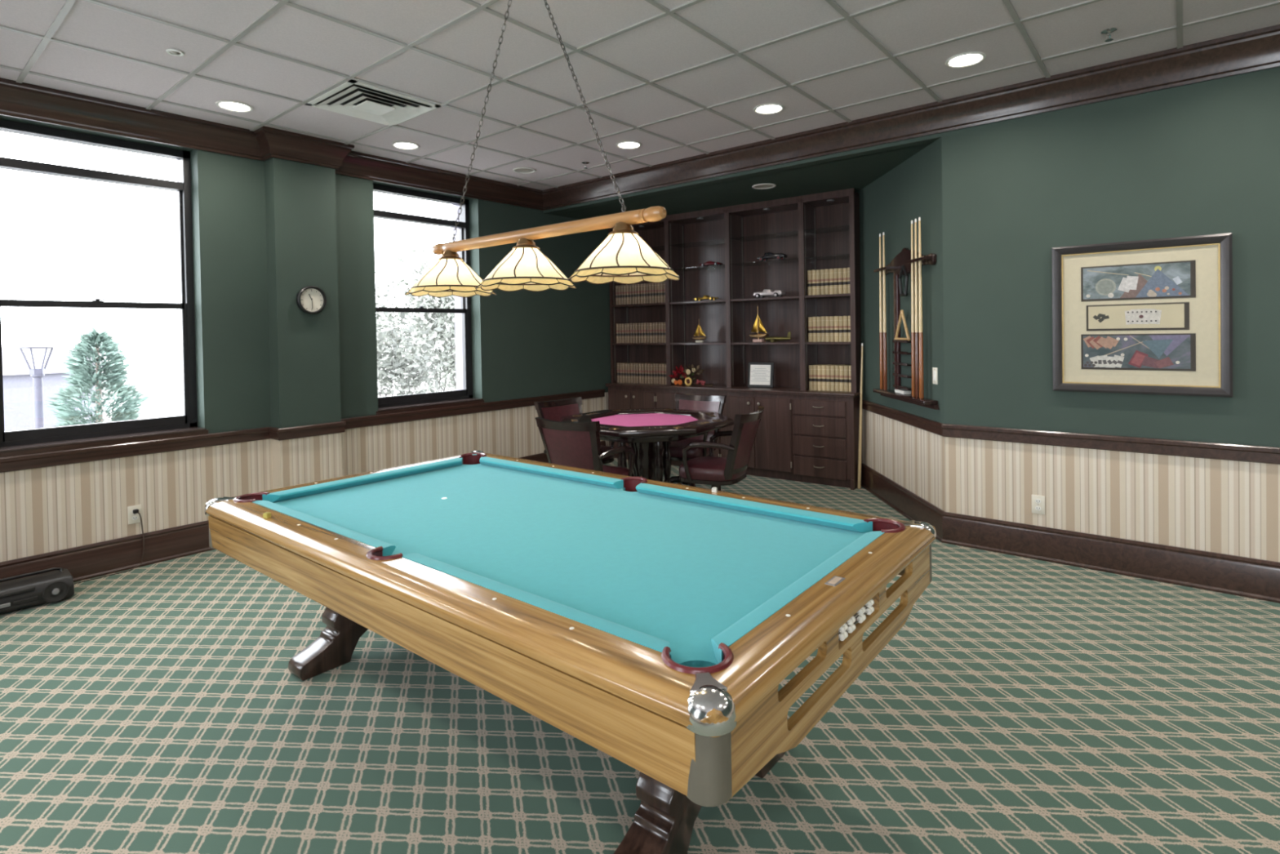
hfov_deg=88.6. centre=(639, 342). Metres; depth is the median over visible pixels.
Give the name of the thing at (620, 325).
book
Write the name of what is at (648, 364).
book
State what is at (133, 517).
socket
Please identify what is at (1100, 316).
print
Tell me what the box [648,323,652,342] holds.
book
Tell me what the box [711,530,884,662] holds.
cushion
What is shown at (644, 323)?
book
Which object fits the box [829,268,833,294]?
book
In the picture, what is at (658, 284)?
book
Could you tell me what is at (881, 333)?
pool cue
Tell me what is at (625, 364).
book
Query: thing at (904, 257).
cue rack
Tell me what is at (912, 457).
wall
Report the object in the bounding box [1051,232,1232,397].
framed picture
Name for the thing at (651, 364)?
book
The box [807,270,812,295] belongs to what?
book
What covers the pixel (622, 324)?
book
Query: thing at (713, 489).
cube
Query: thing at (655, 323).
book
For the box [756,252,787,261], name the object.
model car
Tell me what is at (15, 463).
trim
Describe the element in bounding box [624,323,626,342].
book
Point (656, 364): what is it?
book
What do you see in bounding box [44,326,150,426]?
conifer
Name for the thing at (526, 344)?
wall
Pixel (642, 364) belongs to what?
book
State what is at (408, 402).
window
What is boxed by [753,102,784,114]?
recessed light
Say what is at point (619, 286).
book
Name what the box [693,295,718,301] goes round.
model car
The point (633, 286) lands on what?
book
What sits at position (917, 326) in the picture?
pool cue
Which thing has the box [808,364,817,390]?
book
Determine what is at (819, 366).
book
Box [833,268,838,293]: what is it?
book
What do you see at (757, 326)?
model sailboat
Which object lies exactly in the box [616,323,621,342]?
book
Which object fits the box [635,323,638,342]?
book
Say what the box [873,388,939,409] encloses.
shelf
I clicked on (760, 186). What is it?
recessed light
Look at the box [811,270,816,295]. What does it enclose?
book
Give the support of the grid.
attached to the ceiling at (665, 46)
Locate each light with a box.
[215,100,253,112]
[391,141,419,149]
[404,0,679,297]
[512,167,535,173]
[615,141,641,149]
[751,183,775,189]
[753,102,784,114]
[945,51,986,67]
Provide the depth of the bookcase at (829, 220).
6.36 m
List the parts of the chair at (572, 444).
frame, seat, arm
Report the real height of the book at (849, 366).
0.240 m
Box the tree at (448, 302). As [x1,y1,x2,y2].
[375,244,456,392]
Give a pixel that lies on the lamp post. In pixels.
(36, 349)
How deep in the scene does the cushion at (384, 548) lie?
2.28 m
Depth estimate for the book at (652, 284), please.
7.39 m
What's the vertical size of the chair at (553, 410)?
0.875 m
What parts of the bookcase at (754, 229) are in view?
panel, panel, shelf, glass shelf, shelf, panel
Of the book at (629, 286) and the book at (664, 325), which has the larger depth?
the book at (629, 286)
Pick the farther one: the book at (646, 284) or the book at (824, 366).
the book at (646, 284)
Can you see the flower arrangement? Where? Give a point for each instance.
(688, 381)
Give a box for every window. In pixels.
[0,119,208,457]
[373,183,484,414]
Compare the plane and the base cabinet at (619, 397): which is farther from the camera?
the base cabinet at (619, 397)
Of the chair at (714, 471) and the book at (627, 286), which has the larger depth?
the book at (627, 286)
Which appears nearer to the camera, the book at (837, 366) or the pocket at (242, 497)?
the pocket at (242, 497)
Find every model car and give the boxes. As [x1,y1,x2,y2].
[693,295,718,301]
[699,261,723,266]
[752,288,785,297]
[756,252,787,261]
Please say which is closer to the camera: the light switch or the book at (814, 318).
the light switch
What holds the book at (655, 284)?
on the bookcase at (654, 233)
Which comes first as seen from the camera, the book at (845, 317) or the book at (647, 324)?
the book at (845, 317)
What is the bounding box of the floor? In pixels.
[0,457,1279,853]
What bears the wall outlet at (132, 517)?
attached to the wall at (526, 344)
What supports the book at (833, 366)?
on the countertop
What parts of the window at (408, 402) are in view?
sash, sill, sash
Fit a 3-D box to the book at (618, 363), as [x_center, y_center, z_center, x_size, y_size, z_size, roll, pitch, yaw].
[-0.214,0.355,7.790,0.036,0.229,0.177,0,1,37]
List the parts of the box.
lid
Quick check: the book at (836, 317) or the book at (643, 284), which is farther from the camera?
the book at (643, 284)
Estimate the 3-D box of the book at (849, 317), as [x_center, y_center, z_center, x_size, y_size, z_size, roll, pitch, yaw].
[1.994,-0.128,6.145,0.039,0.240,0.177,0,1,36]
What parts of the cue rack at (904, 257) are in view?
post, rail, post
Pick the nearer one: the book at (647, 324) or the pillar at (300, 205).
the pillar at (300, 205)
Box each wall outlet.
[127,504,141,524]
[1031,494,1044,514]
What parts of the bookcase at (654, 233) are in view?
panel, shelf, shelf, panel, panel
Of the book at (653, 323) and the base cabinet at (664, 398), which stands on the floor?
the base cabinet at (664, 398)
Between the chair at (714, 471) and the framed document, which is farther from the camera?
the framed document
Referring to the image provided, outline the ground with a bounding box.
[101,355,455,422]
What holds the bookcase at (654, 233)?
on the countertop
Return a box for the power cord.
[73,509,144,583]
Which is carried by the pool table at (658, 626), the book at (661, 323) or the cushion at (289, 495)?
the cushion at (289, 495)
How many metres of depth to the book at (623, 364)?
7.67 m
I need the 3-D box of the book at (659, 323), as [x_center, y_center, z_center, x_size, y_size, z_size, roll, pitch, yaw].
[0.262,-0.111,7.428,0.036,0.229,0.177,0,1,37]
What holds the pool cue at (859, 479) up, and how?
on the floor
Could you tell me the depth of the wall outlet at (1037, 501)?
4.09 m
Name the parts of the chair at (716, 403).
leg, seat, seat frame, leg, frame, arm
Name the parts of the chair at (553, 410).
frame, seat, seat frame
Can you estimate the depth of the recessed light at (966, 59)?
3.65 m
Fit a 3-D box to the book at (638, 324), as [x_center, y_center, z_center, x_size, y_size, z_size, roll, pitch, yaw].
[0.038,-0.110,7.596,0.036,0.228,0.177,0,1,37]
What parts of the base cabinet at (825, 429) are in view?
drawer, drawer, drawer, drawer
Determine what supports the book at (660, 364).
on the countertop
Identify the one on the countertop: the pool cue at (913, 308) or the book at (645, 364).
the book at (645, 364)
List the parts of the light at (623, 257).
lamp shade, chain, lamp shade, chain, lamp shade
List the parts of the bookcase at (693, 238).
panel, panel, shelf, shelf, glass shelf, panel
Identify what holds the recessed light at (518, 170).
in the ceiling at (665, 46)
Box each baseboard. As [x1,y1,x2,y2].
[0,440,605,582]
[861,462,1279,603]
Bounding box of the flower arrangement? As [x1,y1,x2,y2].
[668,364,712,386]
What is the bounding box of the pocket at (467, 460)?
[462,455,481,464]
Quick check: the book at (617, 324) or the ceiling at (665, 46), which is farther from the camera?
the book at (617, 324)
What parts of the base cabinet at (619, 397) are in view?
door, door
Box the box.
[894,389,911,394]
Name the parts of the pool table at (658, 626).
corner post, leg, rail, rail, rail, leg, corner post, rail, name plate, corner post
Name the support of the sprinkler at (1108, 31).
attached to the ceiling at (665, 46)
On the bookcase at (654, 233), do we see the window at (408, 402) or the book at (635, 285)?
the book at (635, 285)
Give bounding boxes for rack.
[873,248,939,409]
[897,264,909,296]
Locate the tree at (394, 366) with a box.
[374,262,456,396]
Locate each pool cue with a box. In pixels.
[857,342,862,488]
[879,233,883,389]
[882,231,887,390]
[911,220,915,396]
[914,218,919,397]
[918,217,924,398]
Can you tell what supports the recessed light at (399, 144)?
in the ceiling at (665, 46)
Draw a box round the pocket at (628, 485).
[623,480,641,491]
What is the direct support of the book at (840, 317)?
on the bookcase at (829, 220)
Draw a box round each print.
[1083,262,1190,299]
[1083,334,1191,368]
[1088,303,1184,328]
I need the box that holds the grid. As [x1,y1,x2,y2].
[0,0,1279,187]
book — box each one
[615,285,617,305]
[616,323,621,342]
[616,362,624,382]
[617,285,621,304]
[618,324,622,342]
[619,362,627,382]
[620,284,623,304]
[621,323,624,342]
[622,284,626,304]
[622,362,629,382]
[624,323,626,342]
[624,362,633,382]
[626,284,629,304]
[626,323,630,342]
[626,362,634,382]
[628,284,631,304]
[629,323,632,342]
[630,362,637,382]
[631,284,634,304]
[631,323,635,342]
[632,362,644,382]
[634,284,637,303]
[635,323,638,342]
[635,363,639,382]
[636,284,639,303]
[637,323,640,342]
[638,362,649,383]
[640,284,643,303]
[640,323,644,342]
[640,363,644,383]
[642,283,645,303]
[643,322,652,342]
[644,362,654,383]
[645,283,648,303]
[646,323,649,342]
[647,363,650,383]
[648,283,651,303]
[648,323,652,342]
[649,363,653,383]
[651,283,654,302]
[652,322,655,342]
[653,283,657,302]
[653,363,655,383]
[654,322,657,342]
[655,363,658,383]
[657,283,660,302]
[657,322,661,342]
[658,363,662,384]
[659,282,663,302]
[660,322,663,342]
[661,363,666,384]
[662,282,665,302]
[663,322,666,342]
[664,364,666,384]
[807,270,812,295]
[808,316,812,342]
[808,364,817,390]
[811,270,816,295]
[812,316,817,342]
[813,364,822,390]
[815,269,820,294]
[816,316,821,342]
[817,364,822,390]
[820,269,825,294]
[821,316,825,342]
[822,364,831,391]
[824,269,829,294]
[825,316,830,342]
[826,364,831,391]
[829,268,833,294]
[830,315,834,342]
[830,364,835,391]
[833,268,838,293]
[834,315,839,342]
[835,364,842,391]
[838,268,843,293]
[838,315,843,342]
[839,364,846,391]
[842,267,847,293]
[843,315,848,342]
[844,364,850,391]
[847,267,849,293]
[848,315,850,342]
[848,365,851,391]
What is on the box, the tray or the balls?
the tray
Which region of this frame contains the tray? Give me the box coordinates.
[894,391,911,394]
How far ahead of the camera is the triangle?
5.00 m
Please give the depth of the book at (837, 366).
6.16 m
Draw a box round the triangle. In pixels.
[894,309,911,341]
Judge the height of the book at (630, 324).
0.229 m
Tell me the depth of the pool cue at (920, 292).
4.63 m
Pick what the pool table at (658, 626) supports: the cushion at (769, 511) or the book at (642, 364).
the cushion at (769, 511)
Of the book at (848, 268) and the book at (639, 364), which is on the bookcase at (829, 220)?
the book at (848, 268)
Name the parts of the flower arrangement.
stem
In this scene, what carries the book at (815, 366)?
on the countertop
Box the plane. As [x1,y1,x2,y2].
[764,331,791,342]
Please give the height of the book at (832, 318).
0.240 m
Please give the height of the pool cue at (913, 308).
1.284 m
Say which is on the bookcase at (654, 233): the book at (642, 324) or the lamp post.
the book at (642, 324)
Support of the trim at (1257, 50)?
attached to the wall
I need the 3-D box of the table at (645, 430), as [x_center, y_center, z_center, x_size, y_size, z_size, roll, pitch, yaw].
[0.041,0.992,5.322,1.345,0.764,1.345,0,1,37]
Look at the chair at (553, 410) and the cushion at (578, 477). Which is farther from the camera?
the chair at (553, 410)
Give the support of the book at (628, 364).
on the countertop
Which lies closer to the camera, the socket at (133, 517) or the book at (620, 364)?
the socket at (133, 517)
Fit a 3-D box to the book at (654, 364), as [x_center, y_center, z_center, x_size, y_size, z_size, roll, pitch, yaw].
[0.206,0.353,7.484,0.036,0.229,0.177,0,1,37]
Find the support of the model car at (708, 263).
on the bookcase at (693, 238)
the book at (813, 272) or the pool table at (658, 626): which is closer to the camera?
the pool table at (658, 626)
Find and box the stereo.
[0,567,74,613]
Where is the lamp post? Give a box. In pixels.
[15,331,57,428]
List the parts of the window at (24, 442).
sash, sill, sash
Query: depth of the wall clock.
4.92 m
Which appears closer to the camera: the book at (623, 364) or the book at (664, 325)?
the book at (664, 325)
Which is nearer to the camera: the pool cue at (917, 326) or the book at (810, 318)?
the pool cue at (917, 326)
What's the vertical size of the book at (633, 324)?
0.229 m
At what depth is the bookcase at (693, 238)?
7.29 m
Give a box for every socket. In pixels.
[131,515,137,519]
[1035,498,1040,503]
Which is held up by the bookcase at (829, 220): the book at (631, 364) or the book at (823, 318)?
the book at (823, 318)
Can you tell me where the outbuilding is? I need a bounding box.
[1,346,102,431]
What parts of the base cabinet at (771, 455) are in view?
door, door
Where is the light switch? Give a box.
[932,367,937,384]
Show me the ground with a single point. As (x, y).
(164, 385)
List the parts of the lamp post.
lantern glass, lantern frame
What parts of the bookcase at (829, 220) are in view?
glass shelf, shelf, shelf, panel, panel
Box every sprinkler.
[582,161,589,168]
[1100,27,1117,41]
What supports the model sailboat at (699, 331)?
on the bookcase at (693, 238)
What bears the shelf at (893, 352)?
attached to the cue rack at (904, 257)
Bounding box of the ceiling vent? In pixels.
[305,79,440,126]
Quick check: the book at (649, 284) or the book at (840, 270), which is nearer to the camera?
the book at (840, 270)
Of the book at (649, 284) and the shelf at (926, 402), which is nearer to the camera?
the shelf at (926, 402)
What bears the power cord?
attached to the wall at (526, 344)
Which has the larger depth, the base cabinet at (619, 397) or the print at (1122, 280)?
the base cabinet at (619, 397)
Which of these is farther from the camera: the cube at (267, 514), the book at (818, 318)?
the book at (818, 318)
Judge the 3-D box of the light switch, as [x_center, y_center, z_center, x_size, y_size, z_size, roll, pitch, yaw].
[2.052,0.233,4.563,0.009,0.116,0.072,-1,1,0]
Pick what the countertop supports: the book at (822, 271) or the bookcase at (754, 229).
the bookcase at (754, 229)
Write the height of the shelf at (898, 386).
0.020 m
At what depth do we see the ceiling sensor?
3.38 m
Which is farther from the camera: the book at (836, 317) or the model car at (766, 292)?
the model car at (766, 292)
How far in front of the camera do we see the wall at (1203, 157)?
3.86 m
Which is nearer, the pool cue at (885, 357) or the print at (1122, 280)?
the print at (1122, 280)
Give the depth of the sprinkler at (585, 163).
5.71 m
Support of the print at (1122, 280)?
attached to the framed picture at (1151, 316)
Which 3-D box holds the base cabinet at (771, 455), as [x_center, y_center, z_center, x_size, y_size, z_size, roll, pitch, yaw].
[1.296,0.915,6.715,0.790,0.835,0.582,0,1,37]
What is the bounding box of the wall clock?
[296,285,326,314]
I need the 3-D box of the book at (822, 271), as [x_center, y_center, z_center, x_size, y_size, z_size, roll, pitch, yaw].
[1.778,-0.573,6.291,0.039,0.241,0.177,0,1,36]
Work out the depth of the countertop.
6.64 m
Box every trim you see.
[0,24,1279,210]
[0,389,604,472]
[862,399,1279,464]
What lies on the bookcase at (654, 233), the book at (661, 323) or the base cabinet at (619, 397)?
the book at (661, 323)
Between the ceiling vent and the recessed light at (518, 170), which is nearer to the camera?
the ceiling vent
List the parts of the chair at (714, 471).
arm, seat, seat frame, arm, frame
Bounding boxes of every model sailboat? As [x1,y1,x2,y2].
[692,324,706,342]
[749,306,768,342]
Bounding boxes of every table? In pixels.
[204,450,936,853]
[560,408,733,482]
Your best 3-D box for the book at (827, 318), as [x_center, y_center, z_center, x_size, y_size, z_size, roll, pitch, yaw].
[1.822,-0.127,6.272,0.039,0.240,0.177,0,1,37]
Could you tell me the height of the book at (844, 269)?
0.238 m
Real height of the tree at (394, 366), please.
4.277 m
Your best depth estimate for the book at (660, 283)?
7.32 m
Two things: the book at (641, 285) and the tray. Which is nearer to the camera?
the tray
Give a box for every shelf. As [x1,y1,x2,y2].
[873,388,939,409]
[892,339,911,342]
[892,351,911,354]
[892,361,911,366]
[893,373,911,377]
[893,384,911,390]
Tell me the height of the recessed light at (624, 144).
0.010 m
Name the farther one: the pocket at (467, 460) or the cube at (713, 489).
the pocket at (467, 460)
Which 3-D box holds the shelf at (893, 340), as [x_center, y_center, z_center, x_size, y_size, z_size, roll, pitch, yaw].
[2.021,-0.009,5.024,0.066,0.020,0.283,-1,1,0]
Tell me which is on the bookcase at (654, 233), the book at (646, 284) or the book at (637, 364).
the book at (646, 284)
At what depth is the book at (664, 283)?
7.30 m
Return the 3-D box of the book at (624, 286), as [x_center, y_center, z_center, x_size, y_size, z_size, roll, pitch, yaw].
[-0.134,-0.553,7.704,0.036,0.226,0.177,0,1,37]
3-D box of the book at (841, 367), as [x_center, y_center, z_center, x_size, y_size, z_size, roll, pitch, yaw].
[1.932,0.337,6.202,0.039,0.240,0.177,0,1,36]
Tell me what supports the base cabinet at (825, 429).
on the floor
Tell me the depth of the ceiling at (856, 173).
5.90 m
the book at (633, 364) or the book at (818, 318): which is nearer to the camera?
the book at (818, 318)
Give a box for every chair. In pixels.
[533,396,614,464]
[534,417,635,476]
[661,393,726,486]
[679,406,764,490]
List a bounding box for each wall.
[0,115,611,561]
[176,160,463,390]
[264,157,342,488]
[543,66,1279,562]
[857,137,945,511]
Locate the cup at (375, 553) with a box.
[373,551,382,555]
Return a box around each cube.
[262,511,271,518]
[711,487,717,492]
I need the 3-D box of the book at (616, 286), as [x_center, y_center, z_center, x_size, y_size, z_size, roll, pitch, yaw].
[-0.230,-0.554,7.777,0.036,0.228,0.177,0,1,36]
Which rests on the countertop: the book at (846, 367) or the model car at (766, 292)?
the book at (846, 367)
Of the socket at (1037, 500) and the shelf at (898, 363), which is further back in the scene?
the shelf at (898, 363)
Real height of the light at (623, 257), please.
1.320 m
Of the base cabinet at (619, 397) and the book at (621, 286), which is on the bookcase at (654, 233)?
the book at (621, 286)
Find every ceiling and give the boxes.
[0,0,1279,190]
[552,142,930,219]
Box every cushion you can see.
[252,500,395,555]
[262,457,462,502]
[401,552,671,657]
[479,456,623,488]
[635,483,872,532]
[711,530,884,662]
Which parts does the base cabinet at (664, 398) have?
door, door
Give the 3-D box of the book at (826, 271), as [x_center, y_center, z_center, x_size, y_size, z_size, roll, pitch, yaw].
[1.812,-0.573,6.263,0.039,0.241,0.177,0,1,36]
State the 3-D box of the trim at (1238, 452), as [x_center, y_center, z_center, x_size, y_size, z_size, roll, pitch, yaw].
[3.300,0.583,3.672,1.185,0.087,5.926,-2,1,-35]
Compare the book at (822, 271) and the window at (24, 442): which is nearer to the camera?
the window at (24, 442)
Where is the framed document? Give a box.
[747,362,773,387]
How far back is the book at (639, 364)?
7.53 m
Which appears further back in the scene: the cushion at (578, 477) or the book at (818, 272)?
the book at (818, 272)
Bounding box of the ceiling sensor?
[165,48,184,56]
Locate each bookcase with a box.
[608,217,668,385]
[666,206,728,387]
[726,195,803,390]
[800,188,861,392]
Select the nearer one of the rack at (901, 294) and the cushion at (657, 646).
the cushion at (657, 646)
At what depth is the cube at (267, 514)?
2.43 m
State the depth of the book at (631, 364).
7.60 m
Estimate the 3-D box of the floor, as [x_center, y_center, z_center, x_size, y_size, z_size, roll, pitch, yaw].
[0.603,1.468,2.335,8.664,0.120,9.100,0,1,40]
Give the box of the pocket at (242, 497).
[240,495,262,500]
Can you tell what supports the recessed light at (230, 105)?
in the ceiling at (665, 46)
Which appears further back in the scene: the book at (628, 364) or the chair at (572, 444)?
the book at (628, 364)
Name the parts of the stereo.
silver panel, cassette door, handle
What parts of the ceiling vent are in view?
plate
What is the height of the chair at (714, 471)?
0.875 m
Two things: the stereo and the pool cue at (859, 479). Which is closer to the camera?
the stereo
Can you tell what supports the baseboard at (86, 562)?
attached to the wall at (526, 344)
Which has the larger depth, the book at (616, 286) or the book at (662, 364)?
the book at (616, 286)
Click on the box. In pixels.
(899, 391)
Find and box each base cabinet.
[607,386,656,459]
[655,388,720,466]
[720,391,795,480]
[792,395,862,489]
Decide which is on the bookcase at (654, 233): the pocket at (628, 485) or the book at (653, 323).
the book at (653, 323)
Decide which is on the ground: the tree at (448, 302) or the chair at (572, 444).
the tree at (448, 302)
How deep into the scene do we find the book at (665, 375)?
7.32 m
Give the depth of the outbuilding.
19.13 m
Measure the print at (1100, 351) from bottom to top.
0.188 m
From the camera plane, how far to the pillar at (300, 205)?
4.89 m
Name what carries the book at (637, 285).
on the bookcase at (654, 233)
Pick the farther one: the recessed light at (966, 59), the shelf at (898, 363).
the shelf at (898, 363)
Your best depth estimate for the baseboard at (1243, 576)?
3.90 m
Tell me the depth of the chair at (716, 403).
5.89 m
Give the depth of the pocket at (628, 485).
2.97 m
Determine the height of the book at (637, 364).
0.226 m
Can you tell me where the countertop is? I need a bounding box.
[605,382,862,397]
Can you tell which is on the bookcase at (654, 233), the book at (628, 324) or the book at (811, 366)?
the book at (628, 324)
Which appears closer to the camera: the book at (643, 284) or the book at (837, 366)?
the book at (837, 366)
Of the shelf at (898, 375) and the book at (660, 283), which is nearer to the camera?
the shelf at (898, 375)
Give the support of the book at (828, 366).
on the countertop
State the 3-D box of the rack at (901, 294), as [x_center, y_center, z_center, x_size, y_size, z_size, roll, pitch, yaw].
[2.016,-0.473,5.015,0.025,0.240,0.169,-1,1,0]

